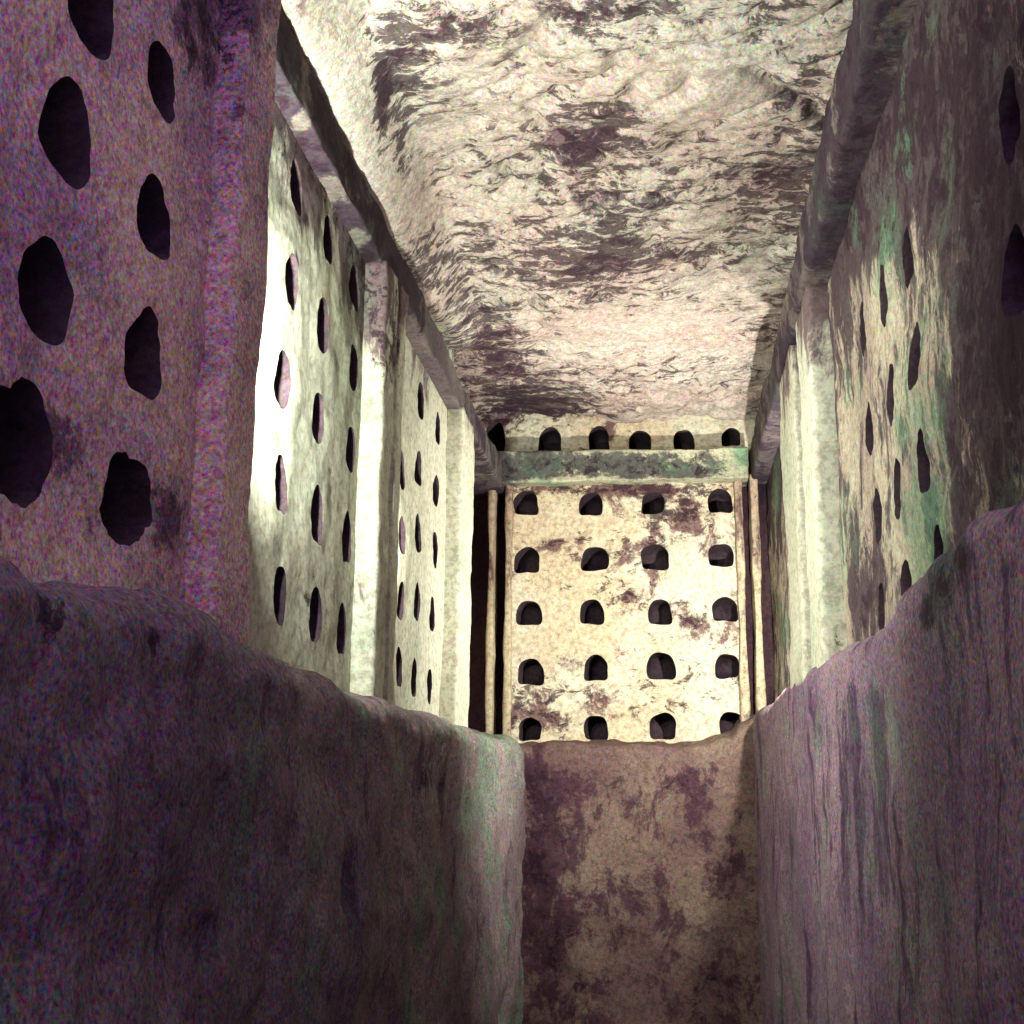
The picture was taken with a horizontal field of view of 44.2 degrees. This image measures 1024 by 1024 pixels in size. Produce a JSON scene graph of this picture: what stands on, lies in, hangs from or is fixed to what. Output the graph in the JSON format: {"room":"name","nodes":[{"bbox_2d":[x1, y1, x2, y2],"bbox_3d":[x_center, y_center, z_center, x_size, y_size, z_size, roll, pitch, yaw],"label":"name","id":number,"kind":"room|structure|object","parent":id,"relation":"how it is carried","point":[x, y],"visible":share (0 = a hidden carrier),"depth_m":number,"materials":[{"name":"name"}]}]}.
{"room":"underground columbarium","nodes":[
{"label":"underground columbarium","id":0,"kind":"room"},
{"bbox_2d":[0,0,221,600],"bbox_3d":[-1.188,-1.442,2.579,0.066,3.250,3.655,-1,-13,7],"label":"wall","id":1,"kind":"structure","parent":0,"point":[93,414],"depth_m":3.37,"materials":[{"name":"stone"}]},
{"bbox_2d":[0,376,52,507],"bbox_3d":[-1.345,-0.160,2.957,0.449,0.310,0.315,-1,-13,7],"label":"niche","id":2,"kind":"object","parent":1,"relation":"attached to","point":[26,435],"visible":0.9,"depth_m":3.07,"materials":[{"name":"stone"}]},
{"bbox_2d":[17,236,73,345],"bbox_3d":[-1.341,-0.538,3.084,0.451,0.259,0.261,-1,-13,7],"label":"niche","id":3,"kind":"object","parent":1,"relation":"attached to","point":[46,294],"visible":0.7,"depth_m":3.18,"materials":[{"name":"stone"}]},
{"bbox_2d":[38,76,90,189],"bbox_3d":[-1.323,-0.957,3.190,0.443,0.269,0.257,-1,-13,7],"label":"niche","id":4,"kind":"object","parent":1,"relation":"attached to","point":[63,127],"visible":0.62,"depth_m":3.27,"materials":[{"name":"stone"}]},
{"bbox_2d":[68,0,113,59],"bbox_3d":[-1.310,-1.329,3.320,0.446,0.243,0.250,-1,-13,7],"label":"niche","id":5,"kind":"object","parent":1,"relation":"attached to","point":[93,22],"visible":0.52,"depth_m":3.41,"materials":[{"name":"stone"}]},
{"bbox_2d":[99,452,151,545],"bbox_3d":[-1.273,-0.027,3.518,0.466,0.253,0.311,-1,-13,7],"label":"niche","id":6,"kind":"object","parent":1,"relation":"attached to","point":[125,510],"visible":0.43,"depth_m":3.61,"materials":[{"name":"stone"}]},
{"bbox_2d":[124,306,161,399],"bbox_3d":[-1.252,-0.455,3.603,0.448,0.258,0.234,-1,-13,7],"label":"niche","id":7,"kind":"object","parent":1,"relation":"attached to","point":[142,369],"visible":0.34,"depth_m":3.68,"materials":[{"name":"stone"}]},
{"bbox_2d":[137,173,169,259],"bbox_3d":[-1.249,-0.862,3.691,0.451,0.251,0.210,-1,-13,7],"label":"niche","id":8,"kind":"object","parent":1,"relation":"attached to","point":[153,218],"visible":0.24,"depth_m":3.76,"materials":[{"name":"stone"}]},
{"bbox_2d":[147,41,174,123],"bbox_3d":[-1.251,-1.277,3.768,0.438,0.226,0.215,-1,-13,7],"label":"niche","id":9,"kind":"object","parent":1,"relation":"attached to","point":[160,76],"visible":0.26,"depth_m":3.83,"materials":[{"name":"stone"}]},
{"bbox_2d":[184,0,280,644],"bbox_3d":[-0.972,-0.938,4.284,0.229,2.860,0.351,-1,-13,7],"label":"pilaster","id":10,"kind":"object","parent":1,"relation":"attached to","point":[217,560],"visible":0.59,"depth_m":4.11,"materials":[{"name":"stone"}]},
{"bbox_2d":[0,556,525,1023],"bbox_3d":[-0.706,1.980,5.496,0.483,2.606,10.750,-1,-13,7],"label":"wall","id":11,"kind":"structure","parent":0,"point":[198,825],"depth_m":3.48,"materials":[{"name":"stone"}]},
{"bbox_2d":[485,490,498,734],"bbox_3d":[-0.179,0.947,11.422,0.078,2.500,0.337,-1,-13,7],"label":"door frame","id":12,"kind":"structure","parent":11,"relation":"attached to","point":[493,498],"depth_m":11.31,"materials":[{"name":"stone"}]},
{"bbox_2d":[248,102,453,716],"bbox_3d":[-0.755,-0.461,6.802,0.048,3.250,5.116,-1,-13,7],"label":"wall","id":13,"kind":"structure","parent":0,"point":[276,539],"depth_m":5.77,"materials":[{"name":"stone"}]},
{"bbox_2d":[273,566,285,625],"bbox_3d":[-1.131,0.342,5.139,0.396,0.244,0.177,-1,-13,7],"label":"niche","id":14,"kind":"object","parent":13,"relation":"attached to","point":[279,596],"visible":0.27,"depth_m":5.20,"materials":[{"name":"stone"}]},
{"bbox_2d":[275,454,286,514],"bbox_3d":[-1.138,-0.114,5.197,0.400,0.246,0.180,-1,-13,7],"label":"niche","id":15,"kind":"object","parent":13,"relation":"attached to","point":[280,478],"visible":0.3,"depth_m":5.25,"materials":[{"name":"stone"}]},
{"bbox_2d":[274,350,290,408],"bbox_3d":[-1.141,-0.547,5.249,0.395,0.239,0.195,-1,-13,7],"label":"niche","id":16,"kind":"object","parent":13,"relation":"attached to","point":[282,381],"visible":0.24,"depth_m":5.32,"materials":[{"name":"stone"}]},
{"bbox_2d":[285,253,297,310],"bbox_3d":[-1.123,-0.979,5.354,0.398,0.231,0.199,-1,-13,7],"label":"niche","id":17,"kind":"object","parent":13,"relation":"attached to","point":[291,271],"visible":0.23,"depth_m":5.42,"materials":[{"name":"stone"}]},
{"bbox_2d":[290,158,301,215],"bbox_3d":[-1.123,-1.408,5.473,0.397,0.236,0.190,-1,-13,7],"label":"niche","id":18,"kind":"object","parent":13,"relation":"attached to","point":[295,179],"visible":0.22,"depth_m":5.53,"materials":[{"name":"stone"}]},
{"bbox_2d":[309,587,321,641],"bbox_3d":[-1.068,0.462,5.650,0.394,0.251,0.190,-1,-13,7],"label":"niche","id":19,"kind":"object","parent":13,"relation":"attached to","point":[315,624],"visible":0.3,"depth_m":5.71,"materials":[{"name":"stone"}]},
{"bbox_2d":[310,485,322,545],"bbox_3d":[-1.071,0.012,5.711,0.399,0.270,0.196,-1,-13,7],"label":"niche","id":20,"kind":"object","parent":13,"relation":"attached to","point":[316,513],"visible":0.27,"depth_m":5.77,"materials":[{"name":"stone"}]},
{"bbox_2d":[312,392,323,443],"bbox_3d":[-1.076,-0.424,5.775,0.396,0.233,0.181,-1,-13,7],"label":"niche","id":21,"kind":"object","parent":13,"relation":"attached to","point":[318,408],"visible":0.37,"depth_m":5.83,"materials":[{"name":"stone"}]},
{"bbox_2d":[317,297,328,353],"bbox_3d":[-1.062,-0.860,5.850,0.389,0.268,0.179,-1,-13,7],"label":"niche","id":22,"kind":"object","parent":13,"relation":"attached to","point":[323,318],"visible":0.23,"depth_m":5.91,"materials":[{"name":"stone"}]},
{"bbox_2d":[323,215,332,264],"bbox_3d":[-1.060,-1.290,5.984,0.395,0.239,0.180,-1,-13,7],"label":"niche","id":23,"kind":"object","parent":13,"relation":"attached to","point":[327,236],"visible":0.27,"depth_m":6.04,"materials":[{"name":"stone"}]},
{"bbox_2d":[336,602,345,654],"bbox_3d":[-1.016,0.568,6.116,0.395,0.258,0.180,-1,-13,7],"label":"niche","id":24,"kind":"object","parent":13,"relation":"attached to","point":[341,627],"visible":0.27,"depth_m":6.17,"materials":[{"name":"stone"}]},
{"bbox_2d":[342,511,350,562],"bbox_3d":[-1.009,0.126,6.243,0.397,0.267,0.182,-1,-13,7],"label":"niche","id":25,"kind":"object","parent":13,"relation":"attached to","point":[346,534],"visible":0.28,"depth_m":6.30,"materials":[{"name":"stone"}]},
{"bbox_2d":[346,427,354,472],"bbox_3d":[-1.001,-0.314,6.333,0.395,0.233,0.185,-1,-13,7],"label":"niche","id":26,"kind":"object","parent":13,"relation":"attached to","point":[350,447],"visible":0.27,"depth_m":6.39,"materials":[{"name":"stone"}]},
{"bbox_2d":[349,344,357,390],"bbox_3d":[-0.992,-0.725,6.403,0.396,0.243,0.199,-1,-13,7],"label":"niche","id":27,"kind":"object","parent":13,"relation":"attached to","point":[353,368],"visible":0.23,"depth_m":6.47,"materials":[{"name":"stone"}]},
{"bbox_2d":[349,264,359,311],"bbox_3d":[-1.004,-1.159,6.520,0.398,0.237,0.206,-1,-13,7],"label":"niche","id":28,"kind":"object","parent":13,"relation":"attached to","point":[354,291],"visible":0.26,"depth_m":6.59,"materials":[{"name":"stone"}]},
{"bbox_2d":[350,260,408,704],"bbox_3d":[-0.712,-0.117,6.712,0.168,2.400,0.542,-1,-13,7],"label":"pilaster","id":29,"kind":"object","parent":13,"relation":"attached to","point":[386,301],"visible":0.91,"depth_m":6.56,"materials":[{"name":"stone"}]},
{"bbox_2d":[275,11,504,495],"bbox_3d":[-0.671,-1.115,8.215,0.396,0.305,7.376,-1,-13,7],"label":"beam","id":30,"kind":"structure","parent":13,"relation":"attached to","point":[298,96],"depth_m":6.30,"materials":[{"name":"stone"}]},
{"bbox_2d":[396,647,401,686],"bbox_3d":[-0.854,0.913,7.434,0.396,0.234,0.194,-1,-13,7],"label":"niche","id":31,"kind":"object","parent":13,"relation":"attached to","point":[398,654],"visible":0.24,"depth_m":7.50,"materials":[{"name":"stone"}]},
{"bbox_2d":[397,582,403,619],"bbox_3d":[-0.846,0.527,7.464,0.399,0.228,0.178,-1,-13,7],"label":"niche","id":32,"kind":"object","parent":13,"relation":"attached to","point":[400,605],"visible":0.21,"depth_m":7.52,"materials":[{"name":"stone"}]},
{"bbox_2d":[399,516,405,553],"bbox_3d":[-0.847,0.142,7.527,0.403,0.233,0.182,-1,-13,7],"label":"niche","id":33,"kind":"object","parent":13,"relation":"attached to","point":[402,531],"visible":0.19,"depth_m":7.58,"materials":[{"name":"stone"}]},
{"bbox_2d":[400,450,404,489],"bbox_3d":[-0.849,-0.246,7.590,0.392,0.238,0.188,-1,-13,7],"label":"niche","id":34,"kind":"object","parent":13,"relation":"attached to","point":[402,476],"visible":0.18,"depth_m":7.65,"materials":[{"name":"stone"}]},
{"bbox_2d":[411,657,416,696],"bbox_3d":[-0.800,1.032,7.869,0.396,0.247,0.190,-1,-13,7],"label":"niche","id":35,"kind":"object","parent":13,"relation":"attached to","point":[414,665],"visible":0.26,"depth_m":7.93,"materials":[{"name":"stone"}]},
{"bbox_2d":[414,582,420,620],"bbox_3d":[-0.790,0.564,7.942,0.402,0.243,0.181,-1,-13,7],"label":"niche","id":36,"kind":"object","parent":13,"relation":"attached to","point":[417,602],"visible":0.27,"depth_m":8.00,"materials":[{"name":"stone"}]},
{"bbox_2d":[414,451,421,485],"bbox_3d":[-0.794,-0.281,8.117,0.402,0.231,0.189,-1,-13,7],"label":"niche","id":37,"kind":"object","parent":13,"relation":"attached to","point":[417,474],"visible":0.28,"depth_m":8.18,"materials":[{"name":"stone"}]},
{"bbox_2d":[415,514,421,552],"bbox_3d":[-0.785,0.139,8.013,0.398,0.253,0.187,-1,-13,7],"label":"niche","id":38,"kind":"object","parent":13,"relation":"attached to","point":[418,542],"visible":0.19,"depth_m":8.07,"materials":[{"name":"stone"}]},
{"bbox_2d":[417,382,423,419],"bbox_3d":[-0.786,-0.725,8.224,0.398,0.246,0.176,-1,-13,7],"label":"niche","id":39,"kind":"object","parent":13,"relation":"attached to","point":[420,396],"visible":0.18,"depth_m":8.28,"materials":[{"name":"stone"}]},
{"bbox_2d":[427,669,431,704],"bbox_3d":[-0.741,1.165,8.397,0.396,0.236,0.175,-1,-13,7],"label":"niche","id":40,"kind":"object","parent":13,"relation":"attached to","point":[429,676],"visible":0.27,"depth_m":8.46,"materials":[{"name":"stone"}]},
{"bbox_2d":[429,597,434,631],"bbox_3d":[-0.728,0.688,8.482,0.394,0.232,0.183,-1,-13,7],"label":"niche","id":41,"kind":"object","parent":13,"relation":"attached to","point":[432,613],"visible":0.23,"depth_m":8.54,"materials":[{"name":"stone"}]},
{"bbox_2d":[433,532,437,567],"bbox_3d":[-0.714,0.261,8.594,0.393,0.246,0.183,-1,-13,7],"label":"niche","id":42,"kind":"object","parent":13,"relation":"attached to","point":[435,544],"visible":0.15,"depth_m":8.65,"materials":[{"name":"stone"}]},
{"bbox_2d":[433,475,438,506],"bbox_3d":[-0.714,-0.146,8.707,0.394,0.220,0.205,-1,-13,7],"label":"niche","id":43,"kind":"object","parent":13,"relation":"attached to","point":[436,481],"visible":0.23,"depth_m":8.78,"materials":[{"name":"stone"}]},
{"bbox_2d":[435,412,439,444],"bbox_3d":[-0.709,-0.583,8.792,0.394,0.233,0.198,-1,-13,7],"label":"niche","id":44,"kind":"object","parent":13,"relation":"attached to","point":[437,430],"visible":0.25,"depth_m":8.86,"materials":[{"name":"stone"}]},
{"bbox_2d":[281,0,852,423],"bbox_3d":[0.558,-1.556,8.049,3.250,0.544,8.200,-1,-13,7],"label":"ceiling","id":45,"kind":"structure","parent":0,"point":[597,206],"depth_m":6.92,"materials":[{"name":"stone"}]},
{"bbox_2d":[480,413,754,474],"bbox_3d":[0.959,-0.738,11.700,3.050,0.870,0.035,-1,-13,7],"label":"wall","id":46,"kind":"structure","parent":0,"point":[523,432],"depth_m":11.70,"materials":[{"name":"stone"}]},
{"bbox_2d":[486,421,504,450],"bbox_3d":[-0.138,-0.663,12.017,0.202,0.313,0.400,-1,-13,7],"label":"niche","id":47,"kind":"object","parent":46,"relation":"attached to","point":[495,430],"visible":0.45,"depth_m":12.16,"materials":[{"name":"stone"}]},
{"bbox_2d":[538,427,560,450],"bbox_3d":[0.375,-0.621,11.939,0.217,0.276,0.399,-1,-13,7],"label":"niche","id":48,"kind":"object","parent":46,"relation":"attached to","point":[550,438],"visible":0.48,"depth_m":12.04,"materials":[{"name":"stone"}]},
{"bbox_2d":[588,426,609,449],"bbox_3d":[0.830,-0.625,11.884,0.195,0.274,0.401,-1,-13,7],"label":"niche","id":49,"kind":"object","parent":46,"relation":"attached to","point":[598,438],"visible":0.53,"depth_m":12.00,"materials":[{"name":"stone"}]},
{"bbox_2d":[629,431,650,449],"bbox_3d":[1.206,-0.611,11.839,0.208,0.206,0.397,-1,-13,7],"label":"niche","id":50,"kind":"object","parent":46,"relation":"attached to","point":[639,440],"visible":0.53,"depth_m":11.91,"materials":[{"name":"stone"}]},
{"bbox_2d":[673,430,694,449],"bbox_3d":[1.609,-0.615,11.801,0.196,0.205,0.395,-1,-13,7],"label":"niche","id":51,"kind":"object","parent":46,"relation":"attached to","point":[683,439],"visible":0.61,"depth_m":11.87,"materials":[{"name":"stone"}]},
{"bbox_2d":[721,428,739,445],"bbox_3d":[2.030,-0.645,11.746,0.172,0.178,0.397,-1,-13,7],"label":"niche","id":52,"kind":"object","parent":46,"relation":"attached to","point":[731,436],"visible":0.64,"depth_m":11.80,"materials":[{"name":"stone"}]},
{"bbox_2d":[505,483,745,742],"bbox_3d":[0.998,0.893,11.251,2.140,2.650,0.032,-1,-13,7],"label":"wall","id":53,"kind":"structure","parent":0,"point":[696,698],"depth_m":11.25,"materials":[{"name":"stone"}]},
{"bbox_2d":[502,485,513,735],"bbox_3d":[-0.024,0.948,11.421,0.085,2.500,0.309,-1,-13,7],"label":"door frame","id":54,"kind":"structure","parent":53,"relation":"attached to","point":[507,637],"depth_m":11.28,"materials":[{"name":"stone"}]},
{"bbox_2d":[513,491,538,514],"bbox_3d":[0.152,-0.039,11.770,0.237,0.231,0.396,-1,-13,7],"label":"niche","id":55,"kind":"object","parent":53,"relation":"attached to","point":[525,502],"visible":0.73,"depth_m":11.90,"materials":[{"name":"stone"}]},
{"bbox_2d":[514,547,539,572],"bbox_3d":[0.158,0.480,11.656,0.234,0.245,0.397,-1,-13,7],"label":"niche","id":56,"kind":"object","parent":53,"relation":"attached to","point":[527,559],"visible":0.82,"depth_m":11.80,"materials":[{"name":"stone"}]},
{"bbox_2d":[516,601,541,624],"bbox_3d":[0.177,0.953,11.540,0.243,0.220,0.393,-1,-13,7],"label":"niche","id":57,"kind":"object","parent":53,"relation":"attached to","point":[528,612],"visible":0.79,"depth_m":11.70,"materials":[{"name":"stone"}]},
{"bbox_2d":[519,717,541,740],"bbox_3d":[0.184,1.960,11.301,0.204,0.207,0.393,-1,-13,7],"label":"niche","id":58,"kind":"object","parent":53,"relation":"attached to","point":[529,728],"visible":0.87,"depth_m":11.46,"materials":[{"name":"stone"}]},
{"bbox_2d":[518,659,543,685],"bbox_3d":[0.193,1.469,11.412,0.238,0.242,0.395,-1,-13,7],"label":"niche","id":59,"kind":"object","parent":53,"relation":"attached to","point":[530,671],"visible":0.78,"depth_m":11.57,"materials":[{"name":"stone"}]},
{"bbox_2d":[579,492,602,515],"bbox_3d":[0.743,-0.029,11.699,0.220,0.218,0.394,-1,-13,7],"label":"niche","id":60,"kind":"object","parent":53,"relation":"attached to","point":[590,503],"visible":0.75,"depth_m":11.82,"materials":[{"name":"stone"}]},
{"bbox_2d":[580,599,603,624],"bbox_3d":[0.741,0.940,11.471,0.220,0.232,0.396,-1,-13,7],"label":"niche","id":61,"kind":"object","parent":53,"relation":"attached to","point":[591,611],"visible":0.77,"depth_m":11.63,"materials":[{"name":"stone"}]},
{"bbox_2d":[581,547,608,570],"bbox_3d":[0.772,0.469,11.570,0.259,0.223,0.395,-1,-13,7],"label":"niche","id":62,"kind":"object","parent":53,"relation":"attached to","point":[593,558],"visible":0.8,"depth_m":11.71,"materials":[{"name":"stone"}]},
{"bbox_2d":[584,654,607,680],"bbox_3d":[0.765,1.423,11.349,0.212,0.236,0.395,-1,-13,7],"label":"niche","id":63,"kind":"object","parent":53,"relation":"attached to","point":[596,667],"visible":0.84,"depth_m":11.51,"materials":[{"name":"stone"}]},
{"bbox_2d":[584,716,607,739],"bbox_3d":[0.759,1.941,11.233,0.216,0.220,0.391,-1,-13,7],"label":"niche","id":64,"kind":"object","parent":53,"relation":"attached to","point":[595,727],"visible":0.88,"depth_m":11.40,"materials":[{"name":"stone"}]},
{"bbox_2d":[498,447,747,486],"bbox_3d":[0.976,-0.375,11.603,2.338,0.310,0.530,-1,-13,7],"label":"beam","id":65,"kind":"structure","parent":53,"relation":"attached to","point":[723,464],"depth_m":11.39,"materials":[{"name":"stone"}]},
{"bbox_2d":[641,492,664,513],"bbox_3d":[1.304,-0.035,11.628,0.213,0.209,0.399,-1,-13,7],"label":"niche","id":66,"kind":"object","parent":53,"relation":"attached to","point":[654,502],"visible":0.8,"depth_m":11.76,"materials":[{"name":"stone"}]},
{"bbox_2d":[641,544,668,570],"bbox_3d":[1.306,0.452,11.514,0.254,0.240,0.397,-1,-13,7],"label":"niche","id":67,"kind":"object","parent":53,"relation":"attached to","point":[655,556],"visible":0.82,"depth_m":11.66,"materials":[{"name":"stone"}]},
{"bbox_2d":[648,599,672,624],"bbox_3d":[1.342,0.934,11.403,0.217,0.228,0.398,-1,-13,7],"label":"niche","id":68,"kind":"object","parent":53,"relation":"attached to","point":[659,612],"visible":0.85,"depth_m":11.56,"materials":[{"name":"stone"}]},
{"bbox_2d":[646,652,675,679],"bbox_3d":[1.339,1.401,11.299,0.261,0.242,0.398,-1,-13,7],"label":"niche","id":69,"kind":"object","parent":53,"relation":"attached to","point":[660,665],"visible":0.88,"depth_m":11.46,"materials":[{"name":"stone"}]},
{"bbox_2d":[650,713,675,739],"bbox_3d":[1.339,1.911,11.173,0.232,0.235,0.400,-1,-13,7],"label":"niche","id":70,"kind":"object","parent":53,"relation":"attached to","point":[662,725],"visible":0.91,"depth_m":11.33,"materials":[{"name":"stone"}]},
{"bbox_2d":[708,489,732,512],"bbox_3d":[1.901,-0.057,11.557,0.225,0.230,0.397,-1,-13,7],"label":"niche","id":71,"kind":"object","parent":53,"relation":"attached to","point":[719,500],"visible":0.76,"depth_m":11.68,"materials":[{"name":"stone"}]},
{"bbox_2d":[708,544,733,566],"bbox_3d":[1.891,0.434,11.449,0.227,0.210,0.401,-1,-13,7],"label":"niche","id":72,"kind":"object","parent":53,"relation":"attached to","point":[721,555],"visible":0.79,"depth_m":11.59,"materials":[{"name":"stone"}]},
{"bbox_2d":[712,597,737,621],"bbox_3d":[1.909,0.906,11.348,0.228,0.227,0.404,-1,-13,7],"label":"niche","id":73,"kind":"object","parent":53,"relation":"attached to","point":[723,608],"visible":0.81,"depth_m":11.49,"materials":[{"name":"stone"}]},
{"bbox_2d":[715,654,738,678],"bbox_3d":[1.907,1.396,11.220,0.211,0.221,0.397,-1,-13,7],"label":"niche","id":74,"kind":"object","parent":53,"relation":"attached to","point":[726,665],"visible":0.85,"depth_m":11.38,"materials":[{"name":"stone"}]},
{"bbox_2d":[719,712,739,733],"bbox_3d":[1.920,1.883,11.101,0.200,0.214,0.397,-1,-13,7],"label":"niche","id":75,"kind":"object","parent":53,"relation":"attached to","point":[728,720],"visible":0.49,"depth_m":11.28,"materials":[{"name":"stone"}]},
{"bbox_2d":[734,480,750,721],"bbox_3d":[2.036,0.911,11.175,0.091,2.500,0.310,-1,-13,7],"label":"trim","id":76,"kind":"structure","parent":53,"relation":"attached to","point":[745,706],"depth_m":11.06,"materials":[{"name":"stone"}]},
{"bbox_2d":[519,714,761,1023],"bbox_3d":[1.121,3.053,10.594,2.420,2.848,0.430,-1,-13,7],"label":"wall","id":77,"kind":"structure","parent":0,"point":[639,890],"depth_m":10.43,"materials":[{"name":"stone"}]},
{"bbox_2d":[483,496,505,734],"bbox_3d":[-0.146,0.886,11.601,0.228,2.700,0.094,-1,-13,7],"label":"trim","id":78,"kind":"structure","parent":77,"relation":"attached to","point":[501,557],"depth_m":11.56,"materials":[{"name":"stone"}]},
{"bbox_2d":[742,475,754,714],"bbox_3d":[2.139,0.845,11.328,0.140,2.700,0.097,-1,-13,7],"label":"trim","id":79,"kind":"structure","parent":77,"relation":"attached to","point":[750,637],"depth_m":11.29,"materials":[{"name":"stone"}]},
{"bbox_2d":[748,474,766,713],"bbox_3d":[2.170,0.908,11.155,0.095,2.500,0.320,-1,-13,7],"label":"trim","id":80,"kind":"structure","parent":77,"relation":"attached to","point":[754,522],"depth_m":11.09,"materials":[{"name":"stone"}]},
{"bbox_2d":[758,484,774,705],"bbox_3d":[2.380,0.831,11.258,0.396,2.700,0.100,-1,-13,7],"label":"trim","id":81,"kind":"structure","parent":77,"relation":"attached to","point":[766,600],"depth_m":11.24,"materials":[{"name":"stone"}]},
{"bbox_2d":[753,501,1023,1023],"bbox_3d":[1.554,1.823,5.252,0.367,2.845,10.750,-1,-13,7],"label":"wall","id":82,"kind":"structure","parent":0,"point":[889,781],"depth_m":4.17,"materials":[{"name":"stone"}]},
{"bbox_2d":[767,0,1023,701],"bbox_3d":[1.763,-0.587,6.485,0.142,3.100,10.700,-1,-13,7],"label":"wall","id":83,"kind":"structure","parent":0,"point":[935,165],"depth_m":4.46,"materials":[{"name":"stone"}]},
{"bbox_2d":[780,345,811,688],"bbox_3d":[1.902,0.065,8.118,0.264,2.130,0.851,-1,-13,7],"label":"pilaster","id":84,"kind":"object","parent":83,"relation":"attached to","point":[791,450],"visible":0.52,"depth_m":7.92,"materials":[{"name":"stone"}]},
{"bbox_2d":[796,284,846,668],"bbox_3d":[1.781,-0.153,7.094,0.249,2.170,0.652,-1,-13,7],"label":"pilaster","id":85,"kind":"object","parent":83,"relation":"attached to","point":[820,476],"visible":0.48,"depth_m":6.87,"materials":[{"name":"stone"}]},
{"bbox_2d":[748,0,917,484],"bbox_3d":[1.844,-1.387,7.230,0.455,0.354,8.800,-1,-13,7],"label":"beam","id":86,"kind":"structure","parent":83,"relation":"attached to","point":[866,72],"depth_m":5.78,"materials":[{"name":"stone"}]},
{"bbox_2d":[860,302,865,356],"bbox_3d":[1.845,-0.876,5.930,0.397,0.260,0.188,-1,-13,7],"label":"niche","id":87,"kind":"object","parent":83,"relation":"attached to","point":[862,323],"visible":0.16,"depth_m":6.04,"materials":[{"name":"stone"}]},
{"bbox_2d":[865,402,873,455],"bbox_3d":[1.837,-0.393,5.785,0.395,0.245,0.199,-1,-13,7],"label":"niche","id":88,"kind":"object","parent":83,"relation":"attached to","point":[869,441],"visible":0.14,"depth_m":5.89,"materials":[{"name":"stone"}]},
{"bbox_2d":[873,488,881,543],"bbox_3d":[1.842,0.013,5.659,0.405,0.256,0.194,-1,-13,7],"label":"niche","id":89,"kind":"object","parent":83,"relation":"attached to","point":[877,507],"visible":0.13,"depth_m":5.76,"materials":[{"name":"stone"}]},
{"bbox_2d":[878,583,884,629],"bbox_3d":[1.818,0.433,5.520,0.400,0.249,0.188,-1,-13,7],"label":"niche","id":90,"kind":"object","parent":83,"relation":"attached to","point":[881,609],"visible":0.13,"depth_m":5.62,"materials":[{"name":"stone"}]},
{"bbox_2d":[879,264,887,326],"bbox_3d":[1.769,-0.928,5.332,0.401,0.269,0.196,-1,-13,7],"label":"niche","id":91,"kind":"object","parent":83,"relation":"attached to","point":[882,292],"visible":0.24,"depth_m":5.44,"materials":[{"name":"stone"}]},
{"bbox_2d":[886,364,893,426],"bbox_3d":[1.755,-0.492,5.189,0.395,0.263,0.180,-1,-13,7],"label":"niche","id":92,"kind":"object","parent":83,"relation":"attached to","point":[890,396],"visible":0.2,"depth_m":5.29,"materials":[{"name":"stone"}]},
{"bbox_2d":[894,458,900,519],"bbox_3d":[1.748,-0.102,5.071,0.399,0.255,0.177,-1,-13,7],"label":"niche","id":93,"kind":"object","parent":83,"relation":"attached to","point":[897,470],"visible":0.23,"depth_m":5.17,"materials":[{"name":"stone"}]},
{"bbox_2d":[900,560,911,595],"bbox_3d":[1.744,0.306,4.940,0.407,0.254,0.197,-1,-13,7],"label":"niche","id":94,"kind":"object","parent":83,"relation":"attached to","point":[905,579],"visible":0.12,"depth_m":5.05,"materials":[{"name":"stone"}]},
{"bbox_2d":[902,225,913,287],"bbox_3d":[1.725,-1.003,4.862,0.401,0.233,0.206,-1,-13,7],"label":"niche","id":95,"kind":"object","parent":83,"relation":"attached to","point":[908,264],"visible":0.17,"depth_m":4.97,"materials":[{"name":"stone"}]},
{"bbox_2d":[908,322,920,390],"bbox_3d":[1.693,-0.593,4.689,0.408,0.246,0.192,-1,-13,7],"label":"niche","id":96,"kind":"object","parent":83,"relation":"attached to","point":[915,352],"visible":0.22,"depth_m":4.79,"materials":[{"name":"stone"}]},
{"bbox_2d":[916,429,929,492],"bbox_3d":[1.684,-0.188,4.560,0.400,0.240,0.177,-1,-13,7],"label":"niche","id":97,"kind":"object","parent":83,"relation":"attached to","point":[923,461],"visible":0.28,"depth_m":4.66,"materials":[{"name":"stone"}]},
{"bbox_2d":[934,524,943,560],"bbox_3d":[1.690,0.159,4.402,0.393,0.240,0.176,-1,-13,7],"label":"niche","id":98,"kind":"object","parent":83,"relation":"attached to","point":[938,543],"visible":0.16,"depth_m":4.51,"materials":[{"name":"stone"}]},
{"bbox_2d":[998,65,1020,164],"bbox_3d":[1.554,-1.098,3.438,0.403,0.258,0.224,-1,-13,7],"label":"niche","id":99,"kind":"object","parent":83,"relation":"attached to","point":[1008,106],"visible":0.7,"depth_m":3.55,"materials":[{"name":"stone"}]},
{"bbox_2d":[1001,224,1023,317],"bbox_3d":[1.541,-0.649,3.367,0.407,0.258,0.229,-1,-13,7],"label":"niche","id":100,"kind":"object","parent":83,"relation":"attached to","point":[1012,293],"visible":0.9,"depth_m":3.49,"materials":[{"name":"stone"}]},
{"bbox_3d":[-0.618,0.383,10.447,0.038,3.250,2.870,-1,-13,7],"label":"wall","id":101,"kind":"structure","parent":0,"visible":0},
{"bbox_2d":[439,407,474,726],"bbox_3d":[-0.538,0.461,9.205,0.448,2.400,0.552,-1,-13,7],"label":"pilaster","id":102,"kind":"object","parent":101,"relation":"attached to","point":[460,454],"visible":0.5,"depth_m":9.02,"materials":[{"name":"stone"}]},
{"bbox_2d":[468,496,488,731],"bbox_3d":[-0.361,0.890,11.628,0.340,2.700,0.099,-1,-13,7],"label":"trim","id":103,"kind":"structure","parent":101,"relation":"attached to","point":[478,582],"depth_m":11.57,"materials":[{"name":"stone"}]}
]}

